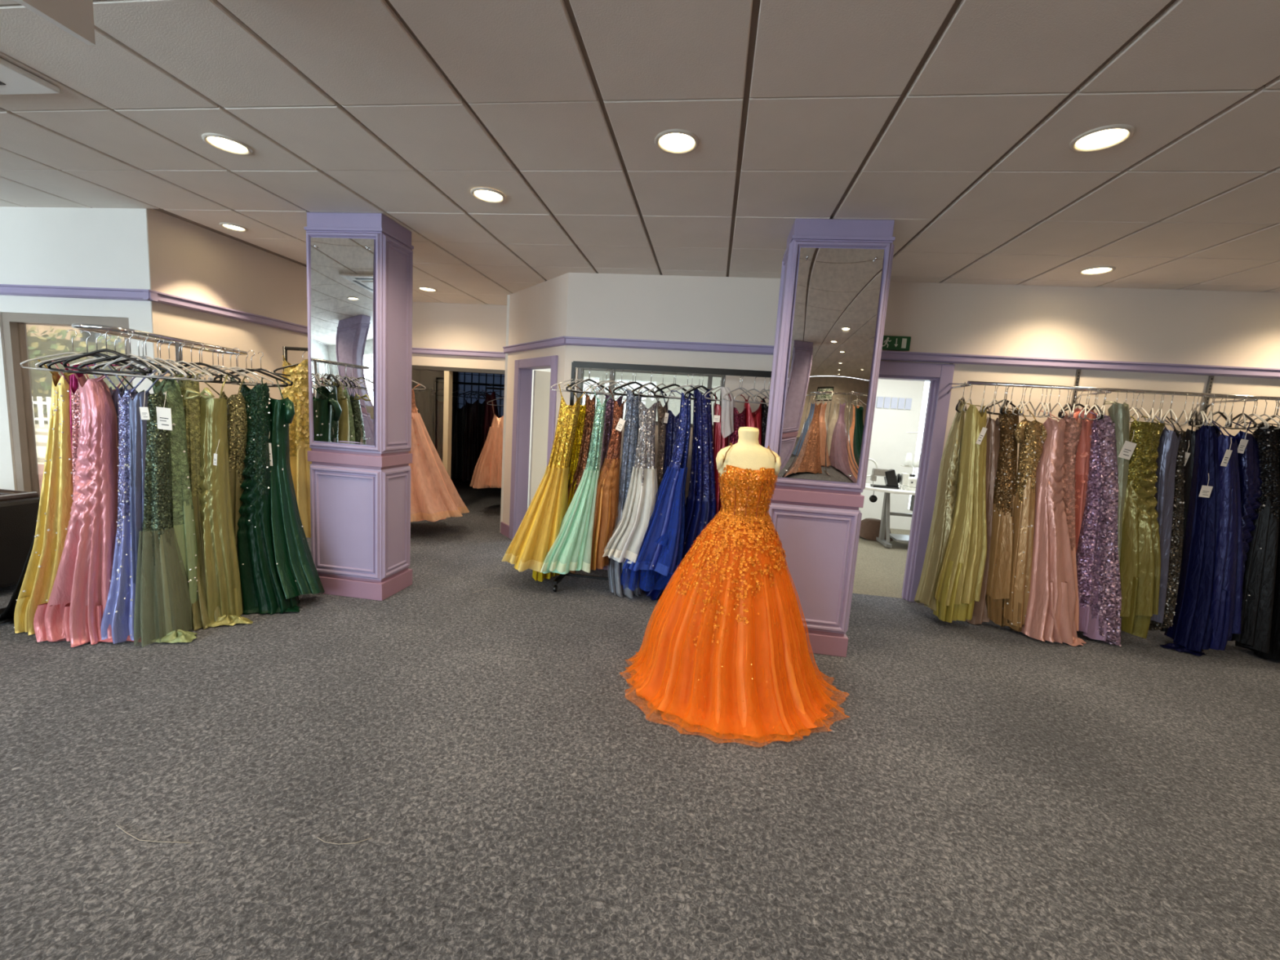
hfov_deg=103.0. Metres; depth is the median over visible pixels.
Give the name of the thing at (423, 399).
gown
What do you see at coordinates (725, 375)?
clothes hanger
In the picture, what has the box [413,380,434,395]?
clothes hanger
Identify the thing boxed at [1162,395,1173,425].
clothes hanger
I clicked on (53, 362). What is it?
clothes hanger
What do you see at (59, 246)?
wall
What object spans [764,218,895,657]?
pillar
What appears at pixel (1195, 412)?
clothes hanger
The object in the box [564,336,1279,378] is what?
trim
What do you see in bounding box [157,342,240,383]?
clothes hanger
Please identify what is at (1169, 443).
gown
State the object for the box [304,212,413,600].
pillar
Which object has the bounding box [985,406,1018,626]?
gown
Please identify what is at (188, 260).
wall
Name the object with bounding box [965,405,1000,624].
gown
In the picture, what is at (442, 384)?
clothes hanger
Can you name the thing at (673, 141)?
recessed light
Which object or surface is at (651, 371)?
clothes hanger
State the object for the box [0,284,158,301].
trim
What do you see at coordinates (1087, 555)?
gown
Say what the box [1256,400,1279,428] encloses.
clothes hanger
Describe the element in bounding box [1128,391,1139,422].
clothes hanger
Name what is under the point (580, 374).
window
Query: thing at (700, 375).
clothes hanger
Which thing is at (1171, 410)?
clothes hanger
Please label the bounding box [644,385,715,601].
gown
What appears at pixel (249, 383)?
clothes hanger
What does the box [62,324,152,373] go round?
clothes hanger
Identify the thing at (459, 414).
gown
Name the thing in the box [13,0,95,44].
panel
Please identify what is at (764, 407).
gown
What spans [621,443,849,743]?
gown
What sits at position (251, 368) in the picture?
clothes hanger
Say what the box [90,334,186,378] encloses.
clothes hanger
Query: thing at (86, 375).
gown
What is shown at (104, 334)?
clothes hanger
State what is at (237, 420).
gown
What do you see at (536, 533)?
gown
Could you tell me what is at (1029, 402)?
clothes hanger
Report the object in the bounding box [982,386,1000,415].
clothes hanger
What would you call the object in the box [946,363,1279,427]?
wall rail
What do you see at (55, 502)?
gown
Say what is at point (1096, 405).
clothes hanger
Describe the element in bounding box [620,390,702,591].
gown
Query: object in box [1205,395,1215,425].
clothes hanger
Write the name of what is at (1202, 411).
clothes hanger
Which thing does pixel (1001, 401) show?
clothes hanger
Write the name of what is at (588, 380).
clothes hanger
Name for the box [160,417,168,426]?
print
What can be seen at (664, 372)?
clothes hanger
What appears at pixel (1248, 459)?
gown
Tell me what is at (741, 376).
clothes hanger
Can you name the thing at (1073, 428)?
gown
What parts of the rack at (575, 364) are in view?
post, rail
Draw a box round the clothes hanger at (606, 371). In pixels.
[583,370,626,395]
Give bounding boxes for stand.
[900,431,923,477]
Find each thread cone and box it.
[903,453,912,466]
[912,453,919,466]
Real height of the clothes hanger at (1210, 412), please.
0.245 m
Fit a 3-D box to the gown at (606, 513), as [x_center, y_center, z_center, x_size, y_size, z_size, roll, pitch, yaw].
[-0.307,-0.002,4.316,0.362,1.561,0.423,5,7,8]
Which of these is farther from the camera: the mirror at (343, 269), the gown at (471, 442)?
the gown at (471, 442)
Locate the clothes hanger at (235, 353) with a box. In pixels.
[223,352,253,383]
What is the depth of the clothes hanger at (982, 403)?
4.00 m
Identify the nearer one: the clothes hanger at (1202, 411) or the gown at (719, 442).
the clothes hanger at (1202, 411)
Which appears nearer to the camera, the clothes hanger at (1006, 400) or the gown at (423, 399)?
the clothes hanger at (1006, 400)
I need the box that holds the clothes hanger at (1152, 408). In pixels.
[1146,391,1155,422]
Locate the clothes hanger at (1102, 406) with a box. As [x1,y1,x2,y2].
[1096,390,1106,417]
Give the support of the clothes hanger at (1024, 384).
hanging from the wall rail
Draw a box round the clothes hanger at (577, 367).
[551,367,596,393]
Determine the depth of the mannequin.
2.75 m
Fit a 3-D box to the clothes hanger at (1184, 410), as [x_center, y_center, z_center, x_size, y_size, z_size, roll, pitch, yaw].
[4.117,-0.536,3.847,0.010,0.245,0.376,9,9,39]
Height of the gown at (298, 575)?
1.571 m
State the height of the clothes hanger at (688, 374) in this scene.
0.245 m
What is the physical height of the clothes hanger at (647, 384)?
0.247 m
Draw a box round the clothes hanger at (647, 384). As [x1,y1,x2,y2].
[632,371,666,398]
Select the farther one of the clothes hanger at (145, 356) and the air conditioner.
the clothes hanger at (145, 356)
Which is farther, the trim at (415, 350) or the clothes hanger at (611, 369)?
the trim at (415, 350)
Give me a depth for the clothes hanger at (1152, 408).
3.86 m
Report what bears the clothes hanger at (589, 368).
hanging from the rack at (575, 364)
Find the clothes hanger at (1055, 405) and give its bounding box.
[1048,391,1064,417]
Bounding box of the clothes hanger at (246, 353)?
[231,352,261,384]
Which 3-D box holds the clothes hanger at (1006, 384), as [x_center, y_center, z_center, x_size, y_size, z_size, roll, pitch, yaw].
[2.872,-0.638,4.012,0.010,0.245,0.376,9,9,38]
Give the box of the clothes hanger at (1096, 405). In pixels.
[1091,390,1103,420]
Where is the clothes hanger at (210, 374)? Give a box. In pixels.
[175,344,213,382]
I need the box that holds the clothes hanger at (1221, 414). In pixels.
[1200,397,1231,428]
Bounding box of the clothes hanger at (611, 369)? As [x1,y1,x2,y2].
[593,368,623,393]
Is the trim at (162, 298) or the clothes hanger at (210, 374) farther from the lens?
the trim at (162, 298)
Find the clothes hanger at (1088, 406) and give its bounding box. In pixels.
[1078,389,1091,419]
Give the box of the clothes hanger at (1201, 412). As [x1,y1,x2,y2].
[1193,395,1204,426]
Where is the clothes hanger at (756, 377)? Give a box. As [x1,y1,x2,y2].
[733,377,768,404]
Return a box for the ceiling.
[0,0,1279,305]
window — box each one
[1,311,132,497]
[456,372,504,417]
[576,367,725,428]
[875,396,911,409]
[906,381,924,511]
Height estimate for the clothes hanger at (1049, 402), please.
0.245 m
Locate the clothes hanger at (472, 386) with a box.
[458,386,484,398]
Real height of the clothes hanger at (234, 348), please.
0.245 m
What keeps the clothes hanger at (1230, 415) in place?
hanging from the wall rail
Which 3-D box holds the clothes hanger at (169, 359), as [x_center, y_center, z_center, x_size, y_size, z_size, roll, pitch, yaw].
[-2.804,-0.724,3.032,0.336,0.245,0.010,4,7,4]
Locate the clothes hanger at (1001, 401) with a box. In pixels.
[986,386,1021,414]
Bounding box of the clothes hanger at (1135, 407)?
[1128,393,1146,422]
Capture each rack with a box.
[71,323,248,382]
[282,346,307,379]
[434,380,504,410]
[485,386,504,390]
[553,360,771,591]
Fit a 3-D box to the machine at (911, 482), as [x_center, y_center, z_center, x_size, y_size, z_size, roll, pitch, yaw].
[3.684,0.029,6.816,0.340,0.220,0.210,5,7,8]
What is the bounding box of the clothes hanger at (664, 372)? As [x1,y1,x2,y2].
[647,372,674,398]
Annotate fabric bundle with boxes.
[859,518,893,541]
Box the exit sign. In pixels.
[881,335,911,351]
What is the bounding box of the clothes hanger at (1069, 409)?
[1059,386,1071,418]
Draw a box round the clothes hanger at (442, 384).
[430,384,455,396]
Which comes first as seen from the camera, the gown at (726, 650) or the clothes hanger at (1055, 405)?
the gown at (726, 650)
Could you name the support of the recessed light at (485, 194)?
in the ceiling
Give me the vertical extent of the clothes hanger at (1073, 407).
0.245 m
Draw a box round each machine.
[870,468,901,488]
[899,472,917,490]
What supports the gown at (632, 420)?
hanging from the rack at (575, 364)
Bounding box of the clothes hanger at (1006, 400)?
[1000,384,1008,414]
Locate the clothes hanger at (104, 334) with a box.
[69,333,147,374]
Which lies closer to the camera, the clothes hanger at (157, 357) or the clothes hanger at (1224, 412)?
the clothes hanger at (157, 357)
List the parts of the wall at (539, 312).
skirting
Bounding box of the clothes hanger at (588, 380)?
[565,368,610,394]
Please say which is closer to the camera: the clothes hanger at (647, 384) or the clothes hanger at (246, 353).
the clothes hanger at (246, 353)
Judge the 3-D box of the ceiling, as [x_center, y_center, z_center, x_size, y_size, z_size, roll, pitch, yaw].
[-0.900,-1.395,-0.086,16.420,0.092,20.300,5,7,8]
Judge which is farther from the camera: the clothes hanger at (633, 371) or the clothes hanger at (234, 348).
the clothes hanger at (633, 371)
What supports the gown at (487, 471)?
hanging from the rack at (435, 381)
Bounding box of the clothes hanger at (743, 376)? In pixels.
[723,376,758,402]
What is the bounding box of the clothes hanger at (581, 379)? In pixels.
[560,367,600,392]
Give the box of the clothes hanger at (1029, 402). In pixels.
[1017,386,1035,417]
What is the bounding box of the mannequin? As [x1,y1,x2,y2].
[715,426,781,519]
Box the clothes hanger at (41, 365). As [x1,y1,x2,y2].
[38,330,135,375]
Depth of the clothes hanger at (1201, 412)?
3.81 m
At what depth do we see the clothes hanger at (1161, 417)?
3.86 m
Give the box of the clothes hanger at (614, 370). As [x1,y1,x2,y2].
[590,369,631,395]
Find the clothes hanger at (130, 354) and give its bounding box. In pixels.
[102,330,161,377]
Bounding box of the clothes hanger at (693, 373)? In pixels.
[669,373,712,398]
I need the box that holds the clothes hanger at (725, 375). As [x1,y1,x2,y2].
[711,375,725,401]
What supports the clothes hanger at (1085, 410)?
hanging from the wall rail
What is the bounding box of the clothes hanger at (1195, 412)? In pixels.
[1188,395,1199,426]
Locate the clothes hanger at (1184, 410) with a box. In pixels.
[1176,394,1187,425]
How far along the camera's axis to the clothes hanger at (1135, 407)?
3.90 m
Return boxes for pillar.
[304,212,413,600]
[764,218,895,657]
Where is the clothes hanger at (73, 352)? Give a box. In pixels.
[20,329,124,371]
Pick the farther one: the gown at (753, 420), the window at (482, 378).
the window at (482, 378)
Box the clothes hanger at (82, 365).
[76,332,174,377]
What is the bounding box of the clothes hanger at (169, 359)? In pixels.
[146,339,196,380]
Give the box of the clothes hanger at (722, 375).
[704,374,722,399]
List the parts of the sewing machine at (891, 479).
arm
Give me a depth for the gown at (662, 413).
4.30 m
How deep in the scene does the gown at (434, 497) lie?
5.71 m
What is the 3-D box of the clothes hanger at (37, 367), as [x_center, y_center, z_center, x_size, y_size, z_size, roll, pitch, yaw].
[-3.205,-0.740,2.951,0.417,0.245,0.010,-1,9,-35]
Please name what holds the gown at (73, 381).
hanging from the clothes hanger at (41, 365)
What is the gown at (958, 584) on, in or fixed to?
hanging from the clothes hanger at (970, 399)
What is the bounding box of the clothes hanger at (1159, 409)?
[1151,393,1163,422]
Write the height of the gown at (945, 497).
1.731 m
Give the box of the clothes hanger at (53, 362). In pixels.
[47,332,146,375]
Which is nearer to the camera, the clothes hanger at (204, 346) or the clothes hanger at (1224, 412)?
the clothes hanger at (204, 346)
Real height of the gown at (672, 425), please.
1.740 m
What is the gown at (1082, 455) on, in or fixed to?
hanging from the clothes hanger at (1088, 406)
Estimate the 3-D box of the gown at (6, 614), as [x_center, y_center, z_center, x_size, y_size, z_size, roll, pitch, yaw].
[-3.861,0.361,3.243,0.573,1.019,0.433,3,7,-8]
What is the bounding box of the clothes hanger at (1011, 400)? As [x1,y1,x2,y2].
[1004,383,1013,413]
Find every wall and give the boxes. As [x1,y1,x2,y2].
[0,206,155,490]
[146,208,307,399]
[411,369,922,529]
[412,302,506,369]
[500,272,568,537]
[563,272,1279,504]
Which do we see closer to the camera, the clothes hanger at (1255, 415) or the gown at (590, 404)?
the clothes hanger at (1255, 415)
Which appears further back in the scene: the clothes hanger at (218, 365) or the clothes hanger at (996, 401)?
the clothes hanger at (996, 401)
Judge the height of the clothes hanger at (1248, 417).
0.247 m
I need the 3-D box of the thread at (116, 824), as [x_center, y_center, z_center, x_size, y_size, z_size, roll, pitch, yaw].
[-1.667,1.212,1.725,0.311,0.002,0.032,5,7,9]
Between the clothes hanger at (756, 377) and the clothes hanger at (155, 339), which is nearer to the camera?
the clothes hanger at (155, 339)
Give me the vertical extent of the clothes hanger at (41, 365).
0.247 m
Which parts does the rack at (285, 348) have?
post, rail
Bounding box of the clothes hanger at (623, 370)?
[601,369,637,395]
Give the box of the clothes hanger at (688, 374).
[664,373,703,399]
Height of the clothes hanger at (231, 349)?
0.245 m
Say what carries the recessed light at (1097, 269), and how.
in the ceiling
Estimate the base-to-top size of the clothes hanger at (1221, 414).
0.247 m
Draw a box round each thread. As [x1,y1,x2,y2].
[115,824,191,843]
[316,836,371,844]
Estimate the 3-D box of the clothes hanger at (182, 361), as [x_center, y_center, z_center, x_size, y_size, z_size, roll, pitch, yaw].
[-2.814,-0.737,3.128,0.336,0.245,0.011,3,7,-5]
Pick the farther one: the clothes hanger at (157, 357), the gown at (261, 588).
the gown at (261, 588)
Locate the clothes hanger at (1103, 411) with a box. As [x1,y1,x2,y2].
[1102,390,1107,418]
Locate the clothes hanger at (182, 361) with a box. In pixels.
[153,340,212,381]
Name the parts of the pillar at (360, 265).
panel moulding, panel moulding, cornice, panel moulding, panel moulding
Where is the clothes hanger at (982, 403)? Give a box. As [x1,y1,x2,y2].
[980,383,986,412]
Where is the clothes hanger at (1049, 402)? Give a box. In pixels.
[1043,386,1052,417]
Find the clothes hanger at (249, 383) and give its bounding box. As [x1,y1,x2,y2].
[196,347,250,384]
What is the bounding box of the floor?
[0,478,1279,959]
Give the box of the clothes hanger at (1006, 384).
[999,384,1006,413]
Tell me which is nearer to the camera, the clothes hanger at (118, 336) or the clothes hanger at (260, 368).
the clothes hanger at (118, 336)
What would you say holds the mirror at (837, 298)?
attached to the pillar at (835, 277)
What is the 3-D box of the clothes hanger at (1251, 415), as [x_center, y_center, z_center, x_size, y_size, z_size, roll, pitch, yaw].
[4.577,-0.496,3.786,0.010,0.245,0.417,8,8,29]
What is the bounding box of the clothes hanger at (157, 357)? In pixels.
[130,336,187,379]
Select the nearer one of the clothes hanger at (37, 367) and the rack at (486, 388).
the clothes hanger at (37, 367)
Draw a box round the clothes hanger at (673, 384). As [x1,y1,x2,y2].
[653,373,693,399]
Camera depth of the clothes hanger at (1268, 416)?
3.75 m
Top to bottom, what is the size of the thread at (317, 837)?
0.002 m
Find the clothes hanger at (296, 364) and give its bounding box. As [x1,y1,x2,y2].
[273,349,305,376]
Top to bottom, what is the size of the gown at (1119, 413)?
1.702 m
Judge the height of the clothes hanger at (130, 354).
0.245 m
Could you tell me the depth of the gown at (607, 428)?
4.33 m
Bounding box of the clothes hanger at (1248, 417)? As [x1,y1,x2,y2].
[1224,396,1257,429]
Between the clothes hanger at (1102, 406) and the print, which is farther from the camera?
the clothes hanger at (1102, 406)
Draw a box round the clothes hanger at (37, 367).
[35,330,136,372]
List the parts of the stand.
thread arm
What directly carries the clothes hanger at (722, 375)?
hanging from the rack at (575, 364)
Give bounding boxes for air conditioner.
[0,57,60,94]
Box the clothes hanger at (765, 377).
[754,377,769,403]
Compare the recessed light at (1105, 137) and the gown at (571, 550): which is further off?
the gown at (571, 550)
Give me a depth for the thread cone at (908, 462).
6.85 m
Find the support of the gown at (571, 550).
hanging from the clothes hanger at (606, 371)
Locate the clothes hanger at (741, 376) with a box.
[723,376,753,403]
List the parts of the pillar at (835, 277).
panel moulding, panel moulding, panel moulding, cornice, panel moulding, panel moulding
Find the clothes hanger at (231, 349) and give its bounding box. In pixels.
[215,349,254,384]
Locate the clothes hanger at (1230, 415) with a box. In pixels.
[1225,395,1235,428]
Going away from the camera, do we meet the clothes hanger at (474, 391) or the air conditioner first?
the air conditioner
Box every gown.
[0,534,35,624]
[13,359,106,635]
[33,360,140,647]
[52,360,120,490]
[59,362,121,489]
[79,363,137,391]
[83,362,149,426]
[93,363,160,644]
[106,363,173,585]
[109,364,197,647]
[128,366,198,627]
[153,368,221,630]
[172,370,253,626]
[191,373,247,553]
[212,374,300,614]
[228,376,324,599]
[280,355,311,537]
[408,384,469,521]
[415,387,435,453]
[433,393,453,479]
[450,394,468,479]
[462,395,480,480]
[470,400,503,488]
[473,394,484,456]
[480,390,499,453]
[502,383,591,572]
[532,384,594,582]
[540,385,620,573]
[568,385,604,573]
[588,386,634,570]
[595,386,627,569]
[602,388,661,563]
[608,387,649,599]
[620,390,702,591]
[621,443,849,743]
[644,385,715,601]
[652,389,671,488]
[660,390,688,479]
[713,392,728,515]
[728,394,749,445]
[740,394,766,445]
[756,395,768,447]
[914,399,965,610]
[933,403,988,622]
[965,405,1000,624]
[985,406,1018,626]
[1000,407,1047,631]
[1021,409,1086,646]
[1062,411,1082,631]
[1068,407,1100,553]
[1075,411,1106,640]
[1095,413,1121,646]
[1103,400,1137,567]
[1120,415,1165,638]
[1148,415,1186,630]
[1150,414,1181,624]
[1160,418,1220,656]
[1160,419,1199,631]
[1208,417,1243,650]
[1227,421,1262,640]
[1228,422,1279,653]
[1235,423,1279,662]
[1248,423,1279,660]
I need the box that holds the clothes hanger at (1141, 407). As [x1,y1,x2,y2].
[1129,393,1150,422]
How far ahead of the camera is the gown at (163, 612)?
3.01 m
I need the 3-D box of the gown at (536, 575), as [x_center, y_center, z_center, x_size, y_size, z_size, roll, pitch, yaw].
[-0.716,0.044,4.471,0.450,1.742,0.337,7,8,22]
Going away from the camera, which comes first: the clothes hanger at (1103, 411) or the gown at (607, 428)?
the clothes hanger at (1103, 411)
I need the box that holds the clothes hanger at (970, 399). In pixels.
[963,382,973,412]
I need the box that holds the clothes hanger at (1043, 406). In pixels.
[1033,386,1045,417]
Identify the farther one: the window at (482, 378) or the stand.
the window at (482, 378)
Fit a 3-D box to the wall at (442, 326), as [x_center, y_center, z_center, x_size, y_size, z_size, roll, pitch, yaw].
[-2.353,-1.882,6.673,1.860,0.815,0.100,5,7,8]
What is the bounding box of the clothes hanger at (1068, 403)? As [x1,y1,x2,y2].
[1057,388,1072,418]
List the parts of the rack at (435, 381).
post, rail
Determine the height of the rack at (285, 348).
1.890 m
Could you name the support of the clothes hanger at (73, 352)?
hanging from the rack at (113, 331)
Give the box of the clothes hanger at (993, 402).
[989,382,996,414]
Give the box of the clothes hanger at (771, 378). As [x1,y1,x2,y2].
[748,377,771,404]
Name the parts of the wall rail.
rail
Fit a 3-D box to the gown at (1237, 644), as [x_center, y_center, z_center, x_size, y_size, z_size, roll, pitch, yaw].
[4.803,0.467,3.845,0.422,1.768,0.325,5,7,8]
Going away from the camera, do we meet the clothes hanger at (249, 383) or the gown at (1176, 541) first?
the clothes hanger at (249, 383)
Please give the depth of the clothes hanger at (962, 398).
4.01 m
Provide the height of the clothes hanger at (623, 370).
0.245 m
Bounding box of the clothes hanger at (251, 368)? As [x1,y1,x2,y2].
[213,350,288,386]
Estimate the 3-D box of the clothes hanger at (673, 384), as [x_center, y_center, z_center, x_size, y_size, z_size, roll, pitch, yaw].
[0.294,-0.797,4.217,0.422,0.247,0.016,-1,8,-32]
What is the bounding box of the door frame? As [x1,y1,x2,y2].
[878,360,955,602]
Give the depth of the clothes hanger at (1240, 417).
3.79 m
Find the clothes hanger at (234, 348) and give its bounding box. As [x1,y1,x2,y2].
[199,347,273,385]
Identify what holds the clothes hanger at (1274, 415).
hanging from the wall rail
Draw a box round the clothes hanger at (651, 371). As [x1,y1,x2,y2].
[637,371,662,395]
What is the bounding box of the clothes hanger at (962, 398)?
[955,381,966,413]
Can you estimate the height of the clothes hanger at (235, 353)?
0.245 m
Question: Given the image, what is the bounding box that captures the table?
[864,483,915,547]
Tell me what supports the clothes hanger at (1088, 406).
hanging from the wall rail
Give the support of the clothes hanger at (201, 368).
hanging from the rack at (113, 331)
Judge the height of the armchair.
0.700 m
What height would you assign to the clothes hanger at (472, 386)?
0.247 m
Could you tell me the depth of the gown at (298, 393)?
4.41 m
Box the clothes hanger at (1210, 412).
[1204,394,1214,426]
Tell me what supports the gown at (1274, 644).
hanging from the clothes hanger at (1278, 416)
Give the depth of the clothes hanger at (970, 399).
4.03 m
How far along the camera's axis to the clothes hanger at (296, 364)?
4.35 m
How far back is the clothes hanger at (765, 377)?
4.10 m
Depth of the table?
6.88 m
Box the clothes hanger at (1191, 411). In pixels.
[1187,396,1195,426]
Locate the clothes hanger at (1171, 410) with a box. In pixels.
[1162,391,1177,424]
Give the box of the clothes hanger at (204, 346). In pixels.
[174,346,230,381]
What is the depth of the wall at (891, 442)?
8.12 m
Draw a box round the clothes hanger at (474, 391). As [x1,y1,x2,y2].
[464,391,485,399]
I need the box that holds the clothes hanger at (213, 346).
[197,346,230,381]
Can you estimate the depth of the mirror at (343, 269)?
3.67 m
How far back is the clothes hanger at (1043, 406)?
3.97 m
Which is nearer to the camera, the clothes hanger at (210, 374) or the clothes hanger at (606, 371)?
the clothes hanger at (210, 374)
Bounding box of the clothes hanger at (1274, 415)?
[1255,398,1279,428]
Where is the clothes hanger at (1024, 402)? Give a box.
[1012,387,1031,417]
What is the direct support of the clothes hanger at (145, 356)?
hanging from the rack at (113, 331)
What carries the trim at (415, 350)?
attached to the wall at (442, 326)
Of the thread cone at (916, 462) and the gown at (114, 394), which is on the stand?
the thread cone at (916, 462)
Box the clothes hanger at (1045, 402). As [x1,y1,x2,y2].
[1037,388,1049,417]
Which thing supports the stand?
on the table
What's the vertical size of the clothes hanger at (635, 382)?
0.247 m
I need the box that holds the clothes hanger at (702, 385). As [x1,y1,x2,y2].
[684,375,717,401]
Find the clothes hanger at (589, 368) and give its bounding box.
[571,368,602,392]
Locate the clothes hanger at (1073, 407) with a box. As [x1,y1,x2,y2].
[1071,388,1077,417]
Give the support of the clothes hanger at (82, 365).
hanging from the rack at (113, 331)
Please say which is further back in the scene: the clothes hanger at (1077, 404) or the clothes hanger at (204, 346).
the clothes hanger at (1077, 404)
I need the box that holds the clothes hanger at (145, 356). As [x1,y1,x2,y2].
[120,333,174,377]
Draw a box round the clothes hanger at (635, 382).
[613,370,653,397]
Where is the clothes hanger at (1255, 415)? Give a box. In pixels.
[1234,397,1266,429]
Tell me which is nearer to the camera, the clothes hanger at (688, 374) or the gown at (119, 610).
the gown at (119, 610)
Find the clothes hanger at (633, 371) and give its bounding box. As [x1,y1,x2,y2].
[612,370,651,395]
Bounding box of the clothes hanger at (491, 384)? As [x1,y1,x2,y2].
[477,384,503,399]
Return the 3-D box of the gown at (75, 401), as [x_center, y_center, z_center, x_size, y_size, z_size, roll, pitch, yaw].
[-3.363,0.111,3.075,0.419,1.619,0.229,5,7,8]
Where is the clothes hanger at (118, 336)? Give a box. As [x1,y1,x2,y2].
[68,336,162,373]
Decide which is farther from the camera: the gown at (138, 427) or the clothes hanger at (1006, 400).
the clothes hanger at (1006, 400)
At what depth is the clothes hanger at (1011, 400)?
3.98 m
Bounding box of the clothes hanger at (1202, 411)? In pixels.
[1193,394,1208,426]
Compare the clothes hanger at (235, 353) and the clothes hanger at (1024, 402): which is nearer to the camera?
the clothes hanger at (235, 353)
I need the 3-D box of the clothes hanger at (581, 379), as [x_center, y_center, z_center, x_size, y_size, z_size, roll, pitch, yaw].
[-0.494,-0.862,4.321,0.417,0.245,0.010,-3,10,-44]
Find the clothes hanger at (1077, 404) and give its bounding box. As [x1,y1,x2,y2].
[1060,390,1088,417]
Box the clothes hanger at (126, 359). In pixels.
[92,335,191,379]
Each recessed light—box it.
[201,133,252,155]
[219,222,248,231]
[417,286,437,292]
[470,186,506,203]
[654,128,699,154]
[1069,124,1135,152]
[1078,266,1115,275]
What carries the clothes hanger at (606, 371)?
hanging from the rack at (575, 364)
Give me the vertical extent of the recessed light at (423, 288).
0.011 m
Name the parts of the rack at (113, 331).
loop rail, post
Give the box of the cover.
[720,386,735,438]
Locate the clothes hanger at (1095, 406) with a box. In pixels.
[1092,387,1101,419]
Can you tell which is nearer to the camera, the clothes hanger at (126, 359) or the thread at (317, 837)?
the thread at (317, 837)
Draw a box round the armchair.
[0,488,39,587]
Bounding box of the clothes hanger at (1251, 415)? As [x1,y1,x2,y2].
[1236,397,1269,430]
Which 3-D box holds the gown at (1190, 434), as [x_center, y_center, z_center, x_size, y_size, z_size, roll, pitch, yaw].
[4.152,0.380,3.924,0.287,1.704,0.169,1,8,-20]
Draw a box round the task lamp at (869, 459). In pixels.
[865,457,878,485]
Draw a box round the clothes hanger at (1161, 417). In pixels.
[1156,395,1164,422]
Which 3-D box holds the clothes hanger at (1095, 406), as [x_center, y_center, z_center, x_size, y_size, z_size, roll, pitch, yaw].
[3.505,-0.586,3.924,0.010,0.245,0.376,7,8,27]
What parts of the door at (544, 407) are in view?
architrave, architrave, architrave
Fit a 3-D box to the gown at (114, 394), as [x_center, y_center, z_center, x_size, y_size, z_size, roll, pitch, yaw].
[-3.137,0.126,3.078,0.291,1.618,0.162,4,7,4]
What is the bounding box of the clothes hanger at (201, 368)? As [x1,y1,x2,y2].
[138,342,222,382]
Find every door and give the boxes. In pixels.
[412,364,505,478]
[508,355,594,540]
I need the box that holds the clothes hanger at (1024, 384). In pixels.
[1017,384,1024,415]
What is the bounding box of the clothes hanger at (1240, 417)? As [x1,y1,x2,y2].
[1235,399,1245,428]
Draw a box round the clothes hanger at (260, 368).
[229,351,293,386]
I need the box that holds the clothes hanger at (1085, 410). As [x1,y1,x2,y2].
[1083,389,1088,419]
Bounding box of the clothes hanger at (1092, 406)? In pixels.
[1084,389,1097,420]
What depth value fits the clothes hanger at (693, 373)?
4.21 m
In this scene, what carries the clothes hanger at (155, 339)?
hanging from the rack at (113, 331)
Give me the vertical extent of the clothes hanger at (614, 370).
0.245 m
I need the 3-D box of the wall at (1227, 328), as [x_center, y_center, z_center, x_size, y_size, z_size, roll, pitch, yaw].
[3.520,-0.210,4.437,8.640,2.815,0.120,5,7,8]
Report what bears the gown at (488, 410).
hanging from the clothes hanger at (491, 384)
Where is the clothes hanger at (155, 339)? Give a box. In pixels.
[115,338,206,380]
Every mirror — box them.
[310,237,375,447]
[777,247,884,484]
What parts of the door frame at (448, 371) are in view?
post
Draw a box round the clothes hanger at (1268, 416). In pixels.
[1246,397,1279,430]
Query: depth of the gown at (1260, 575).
3.72 m
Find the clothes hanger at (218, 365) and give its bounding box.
[187,345,257,384]
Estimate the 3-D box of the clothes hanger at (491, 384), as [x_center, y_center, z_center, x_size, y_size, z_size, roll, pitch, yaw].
[-2.501,-1.479,8.520,0.422,0.247,0.016,1,8,-24]
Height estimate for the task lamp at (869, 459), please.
0.374 m
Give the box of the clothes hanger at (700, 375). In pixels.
[683,374,713,398]
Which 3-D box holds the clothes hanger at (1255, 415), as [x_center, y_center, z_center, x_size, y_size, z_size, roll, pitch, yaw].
[4.564,-0.500,3.789,0.010,0.245,0.376,7,8,26]
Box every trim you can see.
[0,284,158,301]
[142,289,307,334]
[412,347,505,358]
[502,336,568,353]
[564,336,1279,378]
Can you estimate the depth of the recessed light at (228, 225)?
4.07 m
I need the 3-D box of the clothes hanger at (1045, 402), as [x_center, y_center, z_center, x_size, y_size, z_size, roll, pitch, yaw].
[3.166,-0.611,3.973,0.010,0.245,0.417,8,8,29]
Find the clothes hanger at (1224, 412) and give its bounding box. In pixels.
[1213,395,1231,427]
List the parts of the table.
knee lever, leg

